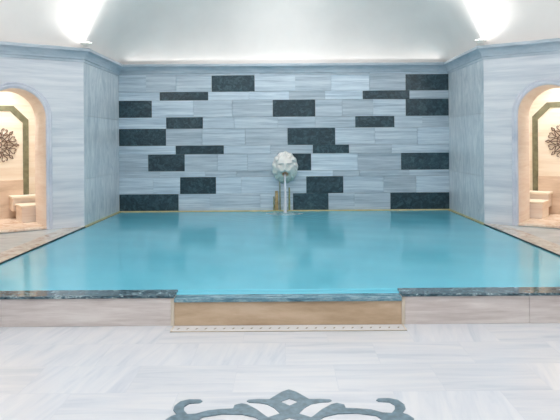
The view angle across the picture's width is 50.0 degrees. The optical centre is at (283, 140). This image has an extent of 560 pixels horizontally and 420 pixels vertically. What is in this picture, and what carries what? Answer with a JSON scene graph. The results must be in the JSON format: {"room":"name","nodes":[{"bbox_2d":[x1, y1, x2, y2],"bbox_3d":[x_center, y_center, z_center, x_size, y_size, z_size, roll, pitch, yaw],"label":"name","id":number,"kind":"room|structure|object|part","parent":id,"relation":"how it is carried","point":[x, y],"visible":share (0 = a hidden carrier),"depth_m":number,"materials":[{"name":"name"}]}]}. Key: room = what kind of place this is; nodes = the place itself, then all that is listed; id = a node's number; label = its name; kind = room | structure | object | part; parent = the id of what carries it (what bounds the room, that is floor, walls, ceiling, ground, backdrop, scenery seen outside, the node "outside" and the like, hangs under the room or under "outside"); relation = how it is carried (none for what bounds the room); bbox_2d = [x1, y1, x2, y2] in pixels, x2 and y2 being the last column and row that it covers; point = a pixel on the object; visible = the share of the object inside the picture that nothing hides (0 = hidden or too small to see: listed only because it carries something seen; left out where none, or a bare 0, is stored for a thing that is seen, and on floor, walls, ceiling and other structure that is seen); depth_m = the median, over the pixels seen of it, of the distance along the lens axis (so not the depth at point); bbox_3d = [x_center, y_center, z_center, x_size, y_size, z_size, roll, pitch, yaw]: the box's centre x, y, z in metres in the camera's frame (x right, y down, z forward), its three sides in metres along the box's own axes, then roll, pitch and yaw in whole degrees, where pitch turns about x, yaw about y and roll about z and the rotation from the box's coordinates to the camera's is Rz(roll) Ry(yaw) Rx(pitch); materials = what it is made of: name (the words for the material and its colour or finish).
{"room":"spa","nodes":[
{"label":"spa","id":0,"kind":"room"},
{"bbox_2d":[0,92,34,218],"bbox_3d":[-4.393,0.006,9.241,1.470,2.670,0.794,0,0,-35],"label":"wall","id":1,"kind":"structure","parent":0,"point":[17,118],"depth_m":9.73,"materials":[{"name":"beige stone"}]},
{"bbox_3d":[-4.587,0.381,9.582,0.780,1.722,0.010,0,0,-35],"label":"panel","id":2,"kind":"part","parent":1,"relation":"part of","materials":[{"name":"beige stone"}]},
{"bbox_2d":[0,218,46,233],"bbox_3d":[-4.185,1.264,8.957,1.470,0.050,1.480,0,0,-35],"label":"floor","id":3,"kind":"structure","parent":0,"point":[7,225],"depth_m":8.68,"materials":[{"name":"beige stone"}]},
{"bbox_2d":[9,194,34,210],"bbox_3d":[-4.130,1.056,9.681,0.535,0.366,0.262,0,0,-35],"label":"stone bench","id":4,"kind":"object","parent":3,"relation":"on","point":[29,198],"visible":0.34,"depth_m":9.54,"materials":[{"name":"beige stone"}]},
{"bbox_3d":[-4.131,0.891,9.681,0.535,0.036,0.262,0,0,-35],"label":"seat","id":5,"kind":"part","parent":4,"relation":"part of","materials":[{"name":"beige stone"}]},
{"bbox_2d":[15,202,35,222],"bbox_3d":[-3.899,1.110,9.387,0.495,0.255,0.445,0,0,-35],"label":"stone step","id":6,"kind":"structure","parent":3,"relation":"on","point":[25,212],"depth_m":9.16,"materials":[{"name":"beige stone"}]},
{"bbox_2d":[0,228,61,252],"bbox_3d":[-3.897,1.292,6.919,1.332,0.030,3.678,0,0,0],"label":"floor","id":7,"kind":"structure","parent":0,"point":[8,241],"depth_m":7.92,"materials":[{"name":"grey stone"}]},
{"bbox_2d":[0,57,84,228],"bbox_3d":[-3.967,0.133,8.651,1.950,2.990,0.660,0,0,-35],"label":"wall","id":8,"kind":"structure","parent":0,"point":[61,83],"depth_m":8.78,"materials":[{"name":"stone"}]},
{"bbox_2d":[0,82,52,229],"bbox_3d":[-3.747,0.224,8.381,0.986,2.101,0.034,0,0,-35],"label":"trim","id":9,"kind":"structure","parent":8,"relation":"attached to","point":[48,114],"depth_m":8.61,"materials":[{"name":"stone"}]},
{"bbox_2d":[0,41,89,62],"bbox_3d":[-3.730,-1.264,8.351,2.010,0.200,0.115,0,0,-35],"label":"trim","id":10,"kind":"structure","parent":8,"relation":"attached to","point":[7,49],"depth_m":8.55,"materials":[{"name":"stone"}]},
{"bbox_2d":[80,42,92,47],"bbox_3d":[-2.915,-1.408,8.840,0.180,0.076,0.180,0,0,-17],"label":"uplight","id":11,"kind":"object","parent":10,"relation":"on","point":[86,44],"visible":1,"depth_m":8.79,"materials":[{"name":"white metal"}]},
{"bbox_2d":[83,63,119,224],"bbox_3d":[-3.037,0.376,9.990,0.120,3.486,2.100,0,0,0],"label":"wall","id":12,"kind":"structure","parent":0,"point":[101,88],"depth_m":9.78,"materials":[{"name":"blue stone"}]},
{"bbox_2d":[84,49,122,75],"bbox_3d":[-2.931,-1.270,9.860,0.115,0.200,1.960,0,0,0],"label":"trim","id":13,"kind":"structure","parent":12,"relation":"attached to","point":[93,58],"depth_m":9.72,"materials":[{"name":"stone"}]},
{"bbox_2d":[0,323,559,419],"bbox_3d":[0.011,1.547,1.320,9.355,0.107,7.240,0,0,0],"label":"floor","id":14,"kind":"structure","parent":0,"point":[492,371],"depth_m":3.85,"materials":[{"name":"white stone"}]},
{"bbox_2d":[0,209,559,326],"bbox_3d":[0.013,1.847,7.849,9.135,1.207,5.949,0,0,0],"label":"pool","id":15,"kind":"object","parent":14,"relation":"in","point":[466,305],"visible":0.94,"depth_m":4.89,"materials":[{"name":"grey stone"}]},
{"bbox_3d":[-3.429,1.410,4.990,2.256,0.228,0.200,0,0,0],"label":"riser panel","id":16,"kind":"part","parent":15,"relation":"part of","materials":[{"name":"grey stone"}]},
{"bbox_3d":[-1.612,1.397,4.990,1.375,0.228,0.200,0,0,0],"label":"riser panel","id":17,"kind":"part","parent":15,"relation":"part of","materials":[{"name":"grey stone"}]},
{"bbox_2d":[0,210,559,294],"bbox_3d":[0.013,1.820,7.893,5.936,1.120,5.820,0,0,0],"label":"pool water","id":18,"kind":"object","parent":15,"relation":"on","point":[258,252],"visible":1,"depth_m":6.60,"materials":[{"name":"blue liquid"}]},
{"bbox_3d":[0.032,1.403,4.940,1.854,0.193,0.100,0,0,0],"label":"weir panel","id":19,"kind":"part","parent":15,"relation":"part of","materials":[{"name":"stone"}]},
{"bbox_3d":[1.494,1.376,4.990,1.010,0.228,0.200,0,0,0],"label":"riser panel","id":20,"kind":"part","parent":15,"relation":"part of","materials":[{"name":"grey stone"}]},
{"bbox_3d":[3.288,1.363,4.990,2.576,0.228,0.200,0,0,0],"label":"riser panel","id":21,"kind":"part","parent":15,"relation":"part of","materials":[{"name":"grey stone"}]},
{"bbox_2d":[170,324,406,331],"bbox_3d":[0.035,1.498,4.800,1.870,0.004,0.150,0,0,0],"label":"overflow drain","id":22,"kind":"object","parent":14,"relation":"on","point":[394,327],"visible":1,"depth_m":4.79,"materials":[{"name":"plastic"}]},
{"bbox_2d":[0,0,559,63],"bbox_3d":[-0.015,-2.188,4.320,9.155,1.600,13.040,0,0,0],"label":"ceiling","id":23,"kind":"structure","parent":0,"point":[122,31],"depth_m":10.43,"materials":[{"name":"paint"}]},
{"bbox_2d":[118,72,448,210],"bbox_3d":[0.004,0.505,10.952,6.560,3.790,0.276,0,0,0],"label":"wall","id":24,"kind":"structure","parent":0,"point":[373,141],"depth_m":10.84,"materials":[{"name":"grey stone"}]},
{"bbox_2d":[119,62,447,75],"bbox_3d":[-0.009,-1.290,10.783,5.960,0.200,0.115,0,0,0],"label":"trim","id":25,"kind":"structure","parent":24,"relation":"attached to","point":[261,68],"depth_m":10.79,"materials":[{"name":"stone"}]},
{"bbox_2d":[272,151,297,182],"bbox_3d":[0.019,0.473,10.640,0.474,0.578,0.372,0,0,0],"label":"spout","id":26,"kind":"object","parent":24,"relation":"attached to","point":[284,162],"visible":0.99,"depth_m":10.68,"materials":[{"name":"white stone"}]},
{"bbox_2d":[283,174,286,212],"bbox_3d":[0.020,0.935,10.532,0.067,0.700,0.141,0,0,0],"label":"water stream","id":27,"kind":"object","parent":26,"relation":"attached to","point":[285,194],"visible":0.98,"depth_m":10.50,"materials":[{"name":"white"}]},
{"bbox_2d":[448,60,484,222],"bbox_3d":[3.042,0.334,9.990,0.120,3.486,2.100,0,0,0],"label":"wall","id":28,"kind":"structure","parent":0,"point":[466,84],"depth_m":9.78,"materials":[{"name":"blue stone"}]},
{"bbox_2d":[444,46,482,73],"bbox_3d":[2.913,-1.310,9.860,0.115,0.200,1.960,0,0,0],"label":"trim","id":29,"kind":"structure","parent":28,"relation":"attached to","point":[472,56],"depth_m":9.71,"materials":[{"name":"stone"}]},
{"bbox_2d":[483,53,559,225],"bbox_3d":[3.969,0.077,8.651,1.950,2.990,0.660,0,0,35],"label":"wall","id":30,"kind":"structure","parent":0,"point":[504,78],"depth_m":8.80,"materials":[{"name":"stone"}]},
{"bbox_2d":[477,38,559,59],"bbox_3d":[3.712,-1.316,8.351,2.010,0.200,0.115,0,0,35],"label":"trim","id":31,"kind":"structure","parent":30,"relation":"attached to","point":[545,46],"depth_m":8.58,"materials":[{"name":"stone"}]},
{"bbox_2d":[475,39,486,45],"bbox_3d":[2.895,-1.448,8.840,0.180,0.076,0.180,0,0,17],"label":"uplight","id":32,"kind":"object","parent":31,"relation":"on","point":[479,41],"visible":1,"depth_m":8.79,"materials":[{"name":"white metal"}]},
{"bbox_2d":[512,78,559,225],"bbox_3d":[3.705,0.172,8.413,0.986,2.101,0.034,0,0,35],"label":"trim","id":33,"kind":"structure","parent":30,"relation":"attached to","point":[549,81],"depth_m":8.65,"materials":[{"name":"stone"}]},
{"bbox_2d":[508,225,559,244],"bbox_3d":[3.915,1.238,6.919,1.332,0.030,3.678,0,0,0],"label":"floor","id":34,"kind":"structure","parent":0,"point":[549,234],"depth_m":8.04,"materials":[{"name":"grey stone"}]},
{"bbox_2d":[518,214,559,228],"bbox_3d":[4.203,1.206,8.957,1.470,0.050,1.480,0,0,35],"label":"floor","id":35,"kind":"structure","parent":0,"point":[553,220],"depth_m":8.72,"materials":[{"name":"beige stone"}]},
{"bbox_2d":[530,199,548,218],"bbox_3d":[3.887,1.055,9.406,0.429,0.255,0.445,0,0,35],"label":"stone step","id":36,"kind":"structure","parent":35,"relation":"on","point":[539,208],"depth_m":9.20,"materials":[{"name":"beige stone"}]},
{"bbox_2d":[530,190,552,206],"bbox_3d":[4.099,0.998,9.713,0.425,0.366,0.262,0,0,35],"label":"stone bench","id":37,"kind":"object","parent":35,"relation":"on","point":[547,195],"visible":0.34,"depth_m":9.61,"materials":[{"name":"beige stone"}]},
{"bbox_3d":[4.098,0.833,9.713,0.425,0.036,0.262,0,0,35],"label":"seat","id":38,"kind":"part","parent":37,"relation":"part of","materials":[{"name":"beige stone"}]},
{"bbox_2d":[529,88,559,213],"bbox_3d":[4.393,-0.056,9.241,1.470,2.670,0.794,0,0,35],"label":"wall","id":39,"kind":"structure","parent":0,"point":[544,113],"depth_m":9.79,"materials":[{"name":"beige stone"}]},
{"bbox_3d":[4.502,0.318,9.645,0.780,1.722,0.010,0,0,35],"label":"panel","id":40,"kind":"part","parent":39,"relation":"part of","materials":[{"name":"beige stone"}]}
]}

